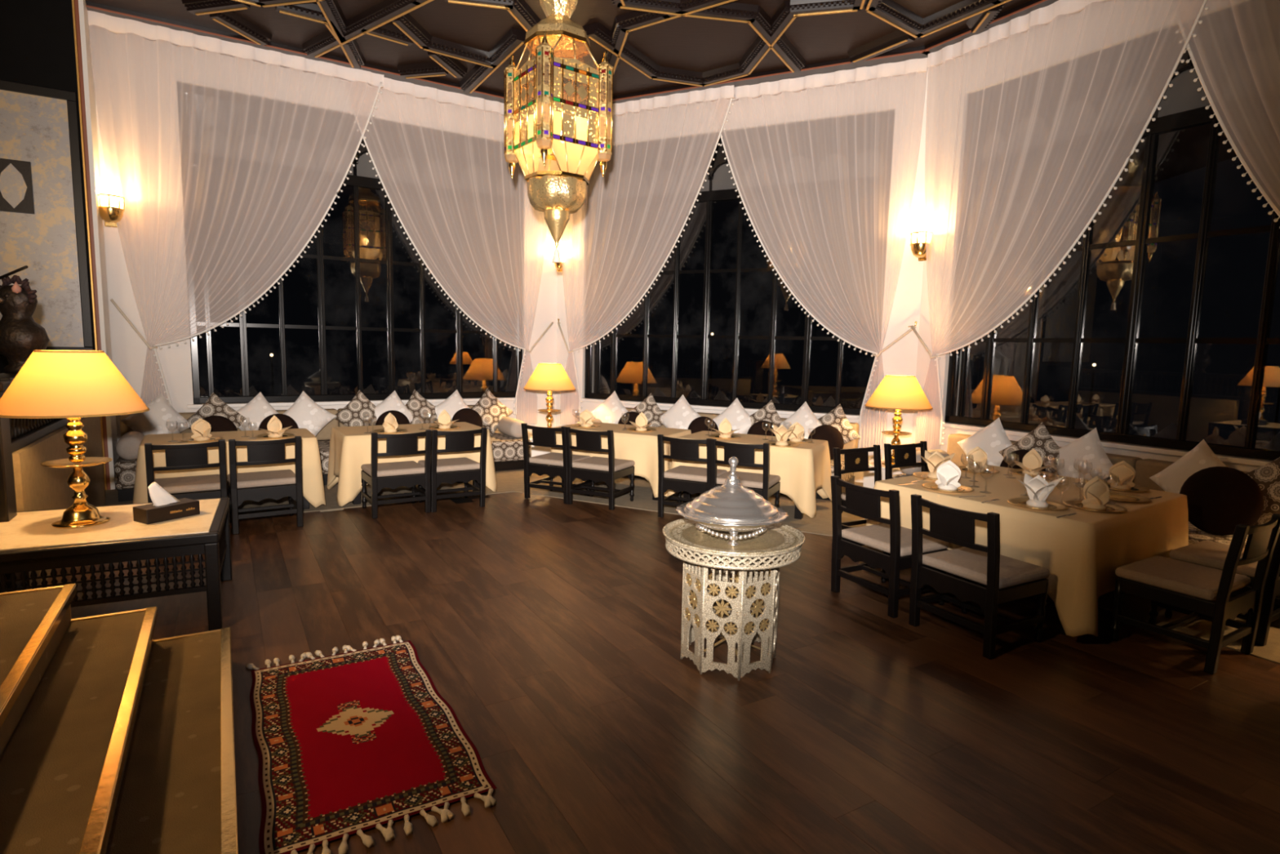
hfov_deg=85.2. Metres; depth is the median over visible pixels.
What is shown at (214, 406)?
cushion
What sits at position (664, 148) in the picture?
sheer curtain
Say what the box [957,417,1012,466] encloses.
cushion
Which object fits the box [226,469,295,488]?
seat cushion
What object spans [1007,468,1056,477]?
charger plate
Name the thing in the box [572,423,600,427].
charger plate
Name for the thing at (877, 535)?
seat cushion
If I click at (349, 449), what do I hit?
tablecloth
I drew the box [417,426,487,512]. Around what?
dining chair
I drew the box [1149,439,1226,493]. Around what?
cushion
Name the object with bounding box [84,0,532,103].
trim
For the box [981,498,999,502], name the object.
fork
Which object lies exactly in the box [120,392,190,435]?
cushion
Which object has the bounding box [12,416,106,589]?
wall
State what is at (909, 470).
bolster
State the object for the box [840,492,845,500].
seat cushion
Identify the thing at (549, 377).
table lamp
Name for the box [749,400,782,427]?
cushion
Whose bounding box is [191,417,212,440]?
napkin
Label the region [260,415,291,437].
napkin
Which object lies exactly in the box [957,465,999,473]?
charger plate
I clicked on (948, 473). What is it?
napkin
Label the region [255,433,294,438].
charger plate
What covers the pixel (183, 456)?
dining chair
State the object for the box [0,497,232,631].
side table
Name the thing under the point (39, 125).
picture
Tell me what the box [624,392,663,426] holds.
cushion
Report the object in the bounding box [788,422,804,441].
napkin
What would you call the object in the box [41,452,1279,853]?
floor
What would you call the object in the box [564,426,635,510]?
dining chair
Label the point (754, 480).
seat cushion
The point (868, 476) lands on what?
plinth
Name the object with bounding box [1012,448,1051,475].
napkin
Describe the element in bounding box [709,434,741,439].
charger plate
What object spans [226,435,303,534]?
dining chair
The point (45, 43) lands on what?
wall
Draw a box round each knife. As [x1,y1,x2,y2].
[959,495,986,497]
[1056,512,1076,518]
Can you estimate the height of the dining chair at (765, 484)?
0.740 m
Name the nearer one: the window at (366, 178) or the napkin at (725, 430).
the napkin at (725, 430)
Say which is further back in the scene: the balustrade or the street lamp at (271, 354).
the street lamp at (271, 354)
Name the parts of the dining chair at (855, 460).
post, seat rail, crest rail, rail, post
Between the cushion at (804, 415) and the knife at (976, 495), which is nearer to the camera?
the knife at (976, 495)
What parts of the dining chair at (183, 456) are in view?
post, crest rail, rail, post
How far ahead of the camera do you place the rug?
2.56 m
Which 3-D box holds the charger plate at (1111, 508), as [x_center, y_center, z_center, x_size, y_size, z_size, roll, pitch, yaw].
[2.562,0.450,3.923,0.304,0.016,0.304,1,7,0]
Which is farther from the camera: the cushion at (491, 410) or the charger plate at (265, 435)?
the cushion at (491, 410)
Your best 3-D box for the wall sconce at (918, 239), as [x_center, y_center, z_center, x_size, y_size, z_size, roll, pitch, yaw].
[2.961,-1.902,7.331,0.229,0.274,0.238,7,9,43]
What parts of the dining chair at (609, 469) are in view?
post, crest rail, rail, leg, post, seat rail, leg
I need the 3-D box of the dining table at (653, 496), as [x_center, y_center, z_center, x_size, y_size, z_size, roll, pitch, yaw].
[-0.189,0.340,7.279,1.220,0.633,0.660,5,7,27]
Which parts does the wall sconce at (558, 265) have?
lamp shade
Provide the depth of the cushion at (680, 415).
8.22 m
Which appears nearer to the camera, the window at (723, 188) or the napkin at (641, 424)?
the napkin at (641, 424)
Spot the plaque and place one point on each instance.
(16, 195)
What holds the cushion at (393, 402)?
on the banquette at (508, 451)
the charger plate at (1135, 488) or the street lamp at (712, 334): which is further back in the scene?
the street lamp at (712, 334)
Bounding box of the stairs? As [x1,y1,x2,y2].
[0,582,238,853]
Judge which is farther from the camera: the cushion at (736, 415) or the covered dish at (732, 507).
the cushion at (736, 415)
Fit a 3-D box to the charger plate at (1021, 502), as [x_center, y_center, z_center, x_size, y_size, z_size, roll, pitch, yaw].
[2.250,0.441,3.943,0.304,0.016,0.304,1,7,0]
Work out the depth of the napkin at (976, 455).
5.04 m
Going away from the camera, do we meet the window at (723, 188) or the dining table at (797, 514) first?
the dining table at (797, 514)
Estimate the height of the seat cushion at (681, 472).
0.055 m
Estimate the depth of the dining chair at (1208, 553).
3.73 m
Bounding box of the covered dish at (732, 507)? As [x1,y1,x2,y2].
[675,456,788,546]
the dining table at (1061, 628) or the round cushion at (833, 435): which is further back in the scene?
the round cushion at (833, 435)
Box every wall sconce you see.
[97,193,124,227]
[554,256,562,271]
[910,231,927,261]
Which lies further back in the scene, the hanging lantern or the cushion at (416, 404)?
the cushion at (416, 404)
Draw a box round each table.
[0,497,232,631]
[302,495,309,509]
[352,480,479,504]
[561,480,657,500]
[662,517,805,680]
[683,490,816,519]
[887,552,1071,636]
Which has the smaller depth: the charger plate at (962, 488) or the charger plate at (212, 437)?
the charger plate at (962, 488)
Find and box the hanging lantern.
[503,0,613,262]
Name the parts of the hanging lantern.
turret pane, pane, pane, skirt pane, pane, pane, frame, skirt pane, pane, skirt pane, turret pane, frame, skirt pane, turret pane, pane, turret pane, skirt pane, lamp shade, pane, pane, skirt pane, pane, skirt pane, frame, pane, frame, skirt pane, skirt pane, pane, pane, turret pane, turret pane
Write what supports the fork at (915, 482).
on the tablecloth at (1082, 552)
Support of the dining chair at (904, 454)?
on the floor
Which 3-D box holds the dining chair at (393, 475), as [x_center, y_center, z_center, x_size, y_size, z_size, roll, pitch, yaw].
[-2.162,0.379,6.155,0.494,0.740,0.535,-3,8,-33]
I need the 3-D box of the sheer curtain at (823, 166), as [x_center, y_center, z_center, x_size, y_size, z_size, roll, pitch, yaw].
[1.872,-1.875,7.932,2.489,4.145,0.177,5,7,28]
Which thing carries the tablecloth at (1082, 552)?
on the dining table at (1061, 628)
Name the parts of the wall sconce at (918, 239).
lamp shade, lamp shade, plate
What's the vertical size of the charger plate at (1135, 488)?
0.016 m
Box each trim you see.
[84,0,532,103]
[579,45,929,105]
[919,0,1058,53]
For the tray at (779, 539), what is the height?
0.024 m
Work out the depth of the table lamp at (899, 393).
6.79 m
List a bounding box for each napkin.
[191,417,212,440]
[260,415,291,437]
[382,412,398,432]
[429,408,457,428]
[579,408,593,426]
[629,412,653,431]
[710,417,737,437]
[770,424,795,445]
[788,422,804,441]
[920,450,955,479]
[934,460,960,490]
[965,446,987,471]
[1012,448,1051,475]
[1017,473,1062,507]
[1081,475,1109,510]
[1106,460,1135,489]
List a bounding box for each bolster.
[115,431,144,459]
[497,416,524,437]
[577,418,602,423]
[898,448,948,475]
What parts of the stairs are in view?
trim, trim, trim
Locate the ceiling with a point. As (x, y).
(649, 45)
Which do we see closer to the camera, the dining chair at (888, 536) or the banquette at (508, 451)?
the dining chair at (888, 536)
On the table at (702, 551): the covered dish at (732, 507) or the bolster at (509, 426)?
the covered dish at (732, 507)
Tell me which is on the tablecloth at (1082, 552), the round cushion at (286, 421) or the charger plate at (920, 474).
the charger plate at (920, 474)
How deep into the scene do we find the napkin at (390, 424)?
6.50 m
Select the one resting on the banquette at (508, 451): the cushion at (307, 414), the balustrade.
the cushion at (307, 414)
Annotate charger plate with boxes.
[179,435,222,441]
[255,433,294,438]
[373,428,407,433]
[428,425,460,429]
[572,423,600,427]
[626,427,656,431]
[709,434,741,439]
[764,440,799,446]
[786,437,812,443]
[912,471,959,480]
[921,482,973,492]
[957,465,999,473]
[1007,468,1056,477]
[1007,497,1068,510]
[1062,499,1127,512]
[1105,481,1149,491]
[1109,491,1151,502]
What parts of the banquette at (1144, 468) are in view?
seat mattress, seat mattress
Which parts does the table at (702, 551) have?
corner post, panel, panel, corner post, panel, panel, panel, corner post, panel, panel, corner post, panel, corner post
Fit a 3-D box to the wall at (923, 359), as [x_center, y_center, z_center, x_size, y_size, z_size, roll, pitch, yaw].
[4.356,-1.387,5.553,0.300,4.670,4.870,-3,8,-30]
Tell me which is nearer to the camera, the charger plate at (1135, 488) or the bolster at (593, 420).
the charger plate at (1135, 488)
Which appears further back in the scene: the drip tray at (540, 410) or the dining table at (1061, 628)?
the drip tray at (540, 410)
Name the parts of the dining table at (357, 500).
leg, leg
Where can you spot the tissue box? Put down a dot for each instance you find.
(165, 507)
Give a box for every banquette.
[113,404,530,501]
[625,407,859,500]
[892,433,1279,610]
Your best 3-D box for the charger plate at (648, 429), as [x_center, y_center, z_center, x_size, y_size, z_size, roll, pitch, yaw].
[0.014,0.030,7.075,0.304,0.016,0.304,1,7,0]
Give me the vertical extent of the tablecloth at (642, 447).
0.596 m
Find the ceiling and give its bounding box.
[84,0,1236,186]
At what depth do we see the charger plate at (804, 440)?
6.49 m
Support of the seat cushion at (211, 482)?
on the dining chair at (183, 456)
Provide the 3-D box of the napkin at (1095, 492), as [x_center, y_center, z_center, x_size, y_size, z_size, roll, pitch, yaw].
[2.563,0.365,3.913,0.128,0.180,0.142,-4,8,-38]
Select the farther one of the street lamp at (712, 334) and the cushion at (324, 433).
the street lamp at (712, 334)
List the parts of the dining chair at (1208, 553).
leg, seat rail, post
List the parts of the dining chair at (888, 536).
post, seat rail, crest rail, rail, leg, post, seat rail, leg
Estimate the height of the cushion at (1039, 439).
0.582 m
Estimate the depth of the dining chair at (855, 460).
5.56 m
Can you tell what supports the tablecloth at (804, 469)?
on the dining table at (797, 514)
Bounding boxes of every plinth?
[529,435,551,457]
[862,459,903,488]
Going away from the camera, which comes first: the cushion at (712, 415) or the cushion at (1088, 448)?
the cushion at (1088, 448)
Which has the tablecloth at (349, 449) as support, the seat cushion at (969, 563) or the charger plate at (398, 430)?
the charger plate at (398, 430)
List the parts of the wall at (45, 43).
edge moulding, edge moulding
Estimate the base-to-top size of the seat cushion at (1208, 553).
0.055 m
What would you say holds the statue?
on the balustrade
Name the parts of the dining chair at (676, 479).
post, leg, crest rail, rail, post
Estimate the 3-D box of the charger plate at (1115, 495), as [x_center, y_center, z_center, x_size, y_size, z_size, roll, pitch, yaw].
[2.901,0.425,4.204,0.304,0.016,0.304,1,7,0]
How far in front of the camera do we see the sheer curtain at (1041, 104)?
6.30 m
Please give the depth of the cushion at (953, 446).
6.69 m
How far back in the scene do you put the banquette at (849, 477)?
7.59 m
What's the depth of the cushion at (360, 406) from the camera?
7.78 m
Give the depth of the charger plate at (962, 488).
4.37 m
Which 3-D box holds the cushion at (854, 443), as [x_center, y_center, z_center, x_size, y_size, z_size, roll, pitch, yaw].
[1.677,0.075,8.010,1.602,0.345,0.180,5,7,27]
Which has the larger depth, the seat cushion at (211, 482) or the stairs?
the seat cushion at (211, 482)
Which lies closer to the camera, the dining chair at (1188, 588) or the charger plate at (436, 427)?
the dining chair at (1188, 588)
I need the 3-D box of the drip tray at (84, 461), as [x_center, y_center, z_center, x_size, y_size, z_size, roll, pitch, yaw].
[-2.920,0.189,3.613,0.292,0.022,0.292,1,7,0]
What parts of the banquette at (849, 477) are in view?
seat mattress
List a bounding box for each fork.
[897,482,919,485]
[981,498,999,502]
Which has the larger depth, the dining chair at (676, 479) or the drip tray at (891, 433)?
the drip tray at (891, 433)
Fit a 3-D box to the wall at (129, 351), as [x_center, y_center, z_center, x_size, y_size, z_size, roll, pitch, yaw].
[-3.485,-1.880,8.332,5.650,4.670,0.300,-3,8,-32]
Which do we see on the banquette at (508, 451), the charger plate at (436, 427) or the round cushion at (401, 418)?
the round cushion at (401, 418)
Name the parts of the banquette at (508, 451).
seat mattress, seat mattress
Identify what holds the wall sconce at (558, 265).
attached to the wall at (900, 358)
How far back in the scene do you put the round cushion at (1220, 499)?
4.46 m
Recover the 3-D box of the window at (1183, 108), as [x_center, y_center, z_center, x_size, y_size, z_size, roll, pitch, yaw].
[4.262,-1.466,5.500,0.190,3.365,4.110,-3,8,-30]
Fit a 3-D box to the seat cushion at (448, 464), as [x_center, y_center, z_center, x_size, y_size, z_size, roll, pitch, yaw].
[-1.767,0.350,6.462,0.480,0.055,0.435,-3,8,-33]
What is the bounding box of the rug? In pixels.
[245,635,497,853]
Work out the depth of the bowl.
3.14 m
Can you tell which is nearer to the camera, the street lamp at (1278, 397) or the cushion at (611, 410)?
the cushion at (611, 410)
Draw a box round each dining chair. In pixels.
[144,439,227,502]
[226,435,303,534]
[360,430,431,518]
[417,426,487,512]
[520,422,591,503]
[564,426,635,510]
[657,434,727,517]
[710,438,780,506]
[830,475,950,617]
[832,444,881,528]
[884,440,928,479]
[908,493,1049,659]
[1110,513,1279,674]
[1164,532,1279,645]
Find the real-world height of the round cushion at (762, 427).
0.368 m
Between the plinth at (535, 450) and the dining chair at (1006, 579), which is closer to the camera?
the dining chair at (1006, 579)
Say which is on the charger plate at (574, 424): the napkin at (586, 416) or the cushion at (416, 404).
the napkin at (586, 416)
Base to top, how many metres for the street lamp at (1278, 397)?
6.275 m
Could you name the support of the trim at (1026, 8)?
attached to the wall at (900, 358)
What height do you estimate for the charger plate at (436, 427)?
0.016 m
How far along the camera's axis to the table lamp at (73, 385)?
3.44 m
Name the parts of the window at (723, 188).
fanlight pane, sill, fanlight pane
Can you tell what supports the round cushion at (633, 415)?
on the banquette at (849, 477)
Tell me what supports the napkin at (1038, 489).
on the charger plate at (1021, 502)
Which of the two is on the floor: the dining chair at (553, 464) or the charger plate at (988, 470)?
the dining chair at (553, 464)
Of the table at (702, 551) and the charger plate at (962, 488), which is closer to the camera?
the table at (702, 551)
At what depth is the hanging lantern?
5.37 m
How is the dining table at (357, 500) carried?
on the floor
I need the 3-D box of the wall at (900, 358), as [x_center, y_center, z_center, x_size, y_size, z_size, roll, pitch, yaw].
[0.995,-1.826,8.715,4.970,4.670,0.300,5,7,27]
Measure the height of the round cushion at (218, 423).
0.368 m
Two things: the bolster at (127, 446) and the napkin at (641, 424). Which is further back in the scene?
the napkin at (641, 424)
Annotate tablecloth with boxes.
[133,428,325,507]
[327,422,497,506]
[547,422,691,497]
[666,431,831,518]
[858,464,1188,636]
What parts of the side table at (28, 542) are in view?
frame, leg, leg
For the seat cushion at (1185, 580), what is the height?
0.055 m
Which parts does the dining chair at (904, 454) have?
post, crest rail, rail, post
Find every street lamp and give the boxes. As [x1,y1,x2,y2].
[270,353,274,395]
[709,333,713,399]
[1086,363,1096,429]
[1271,383,1279,447]
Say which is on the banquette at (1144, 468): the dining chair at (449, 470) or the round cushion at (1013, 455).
the round cushion at (1013, 455)
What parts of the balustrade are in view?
rail, rail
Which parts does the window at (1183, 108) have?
sill, frame, fanlight pane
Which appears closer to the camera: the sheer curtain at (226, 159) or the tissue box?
the tissue box
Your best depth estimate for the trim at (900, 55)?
7.67 m
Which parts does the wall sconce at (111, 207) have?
lamp shade, lamp shade, plate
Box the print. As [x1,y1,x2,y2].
[170,507,195,513]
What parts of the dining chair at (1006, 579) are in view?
post, seat rail, crest rail, rail, leg, post, seat rail, leg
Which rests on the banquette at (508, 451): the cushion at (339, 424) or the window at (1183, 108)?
the cushion at (339, 424)
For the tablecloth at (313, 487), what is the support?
on the dining table at (305, 503)
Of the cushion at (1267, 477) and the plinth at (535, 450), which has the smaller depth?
the cushion at (1267, 477)
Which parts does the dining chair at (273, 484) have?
seat rail, leg, post, crest rail, rail, leg, post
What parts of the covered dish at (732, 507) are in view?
lid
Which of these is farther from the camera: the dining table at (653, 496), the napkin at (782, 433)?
the dining table at (653, 496)
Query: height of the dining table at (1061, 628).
0.633 m
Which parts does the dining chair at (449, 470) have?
leg, post, rail, crest rail, leg, post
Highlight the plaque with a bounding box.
[0,158,34,213]
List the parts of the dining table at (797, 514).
leg, leg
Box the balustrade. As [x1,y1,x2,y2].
[0,373,68,453]
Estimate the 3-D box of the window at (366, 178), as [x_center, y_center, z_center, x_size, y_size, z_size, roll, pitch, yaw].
[-3.195,-1.962,8.381,3.940,3.365,0.191,-3,8,-32]
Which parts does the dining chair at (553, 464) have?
post, crest rail, rail, leg, post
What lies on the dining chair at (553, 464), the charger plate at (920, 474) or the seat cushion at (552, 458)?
the seat cushion at (552, 458)
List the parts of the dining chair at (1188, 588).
leg, leg, seat rail, post, seat rail, rail, post, crest rail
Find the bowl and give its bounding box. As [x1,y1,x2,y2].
[696,520,766,532]
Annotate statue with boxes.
[0,265,49,373]
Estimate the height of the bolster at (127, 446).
0.224 m
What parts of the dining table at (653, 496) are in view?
leg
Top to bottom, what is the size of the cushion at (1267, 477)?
0.580 m
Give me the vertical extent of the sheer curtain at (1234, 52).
4.145 m
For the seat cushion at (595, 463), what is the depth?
6.54 m
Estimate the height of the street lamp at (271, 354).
3.775 m
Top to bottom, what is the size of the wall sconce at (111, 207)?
0.274 m
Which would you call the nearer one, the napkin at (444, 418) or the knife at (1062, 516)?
the knife at (1062, 516)
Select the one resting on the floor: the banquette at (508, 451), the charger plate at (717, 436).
the banquette at (508, 451)
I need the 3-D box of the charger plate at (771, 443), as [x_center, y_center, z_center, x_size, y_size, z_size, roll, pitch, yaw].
[1.268,0.156,6.220,0.304,0.016,0.304,1,7,0]
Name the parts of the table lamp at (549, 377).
lamp shade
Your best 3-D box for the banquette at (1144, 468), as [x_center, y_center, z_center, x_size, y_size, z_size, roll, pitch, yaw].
[3.560,0.614,5.296,0.990,0.709,3.312,-3,8,-30]
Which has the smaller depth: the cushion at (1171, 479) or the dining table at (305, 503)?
the cushion at (1171, 479)
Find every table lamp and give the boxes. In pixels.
[0,350,149,528]
[523,363,575,427]
[864,374,933,464]
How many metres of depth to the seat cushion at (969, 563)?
3.63 m
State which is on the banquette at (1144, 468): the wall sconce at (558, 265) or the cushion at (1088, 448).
the cushion at (1088, 448)
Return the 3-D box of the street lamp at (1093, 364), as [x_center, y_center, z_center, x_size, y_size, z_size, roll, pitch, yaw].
[22.028,-1.021,34.052,0.150,4.175,0.143,1,7,0]
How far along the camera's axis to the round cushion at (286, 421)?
7.10 m
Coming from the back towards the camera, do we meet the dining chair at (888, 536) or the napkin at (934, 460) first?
the napkin at (934, 460)
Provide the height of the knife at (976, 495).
0.004 m
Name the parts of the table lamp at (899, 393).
lamp shade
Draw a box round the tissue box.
[133,481,199,524]
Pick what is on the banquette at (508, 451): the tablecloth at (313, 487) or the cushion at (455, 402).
the cushion at (455, 402)
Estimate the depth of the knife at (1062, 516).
3.71 m
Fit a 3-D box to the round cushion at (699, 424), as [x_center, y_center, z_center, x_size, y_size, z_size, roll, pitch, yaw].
[0.706,0.066,7.808,0.372,0.368,0.148,4,7,26]
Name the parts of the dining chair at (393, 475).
leg, seat rail, post, crest rail, rail, leg, post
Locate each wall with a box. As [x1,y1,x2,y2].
[0,0,118,489]
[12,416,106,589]
[94,94,556,457]
[555,67,928,482]
[911,260,1272,525]
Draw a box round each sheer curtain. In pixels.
[87,10,384,406]
[362,77,553,423]
[557,84,735,424]
[719,57,927,449]
[911,0,1208,450]
[1183,0,1279,228]
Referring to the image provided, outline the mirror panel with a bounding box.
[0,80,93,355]
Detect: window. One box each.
[186,150,522,408]
[580,137,875,418]
[942,53,1279,466]
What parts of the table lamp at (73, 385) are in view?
lamp shade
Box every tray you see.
[40,457,112,467]
[537,408,561,412]
[662,517,805,555]
[881,431,911,435]
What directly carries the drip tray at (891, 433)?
on the table lamp at (899, 393)
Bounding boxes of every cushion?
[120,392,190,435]
[120,408,338,439]
[154,474,220,493]
[186,392,246,429]
[202,415,237,431]
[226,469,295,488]
[236,391,279,431]
[258,413,298,430]
[283,391,336,435]
[334,390,377,426]
[337,404,499,431]
[360,460,424,476]
[374,390,413,422]
[375,409,409,425]
[404,389,437,423]
[417,457,479,472]
[435,389,469,421]
[451,408,482,426]
[471,388,512,435]
[528,452,591,466]
[572,456,635,471]
[591,391,627,423]
[617,411,639,425]
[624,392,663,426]
[625,407,719,427]
[661,394,700,429]
[664,465,727,482]
[687,416,718,433]
[712,397,751,434]
[716,471,780,488]
[746,420,776,436]
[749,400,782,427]
[780,401,822,439]
[780,417,859,448]
[808,424,844,460]
[817,403,860,444]
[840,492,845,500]
[841,523,950,556]
[922,546,1049,588]
[946,433,1142,482]
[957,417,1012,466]
[998,422,1059,472]
[1000,449,1045,471]
[1055,427,1112,479]
[1115,555,1250,600]
[1133,458,1255,524]
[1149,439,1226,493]
[1168,540,1257,577]
[1179,466,1264,535]
[1246,457,1279,525]
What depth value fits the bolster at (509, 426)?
8.35 m
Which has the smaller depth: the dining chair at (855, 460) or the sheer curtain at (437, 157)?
the dining chair at (855, 460)
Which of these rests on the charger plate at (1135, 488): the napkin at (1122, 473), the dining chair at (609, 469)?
the napkin at (1122, 473)
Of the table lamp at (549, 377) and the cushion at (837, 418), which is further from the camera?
the table lamp at (549, 377)
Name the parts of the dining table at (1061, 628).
leg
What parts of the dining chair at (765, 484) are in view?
post, crest rail, rail, post, seat rail, leg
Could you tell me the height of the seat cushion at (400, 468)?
0.055 m
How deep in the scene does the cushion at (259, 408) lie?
7.24 m
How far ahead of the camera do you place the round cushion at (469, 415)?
8.13 m

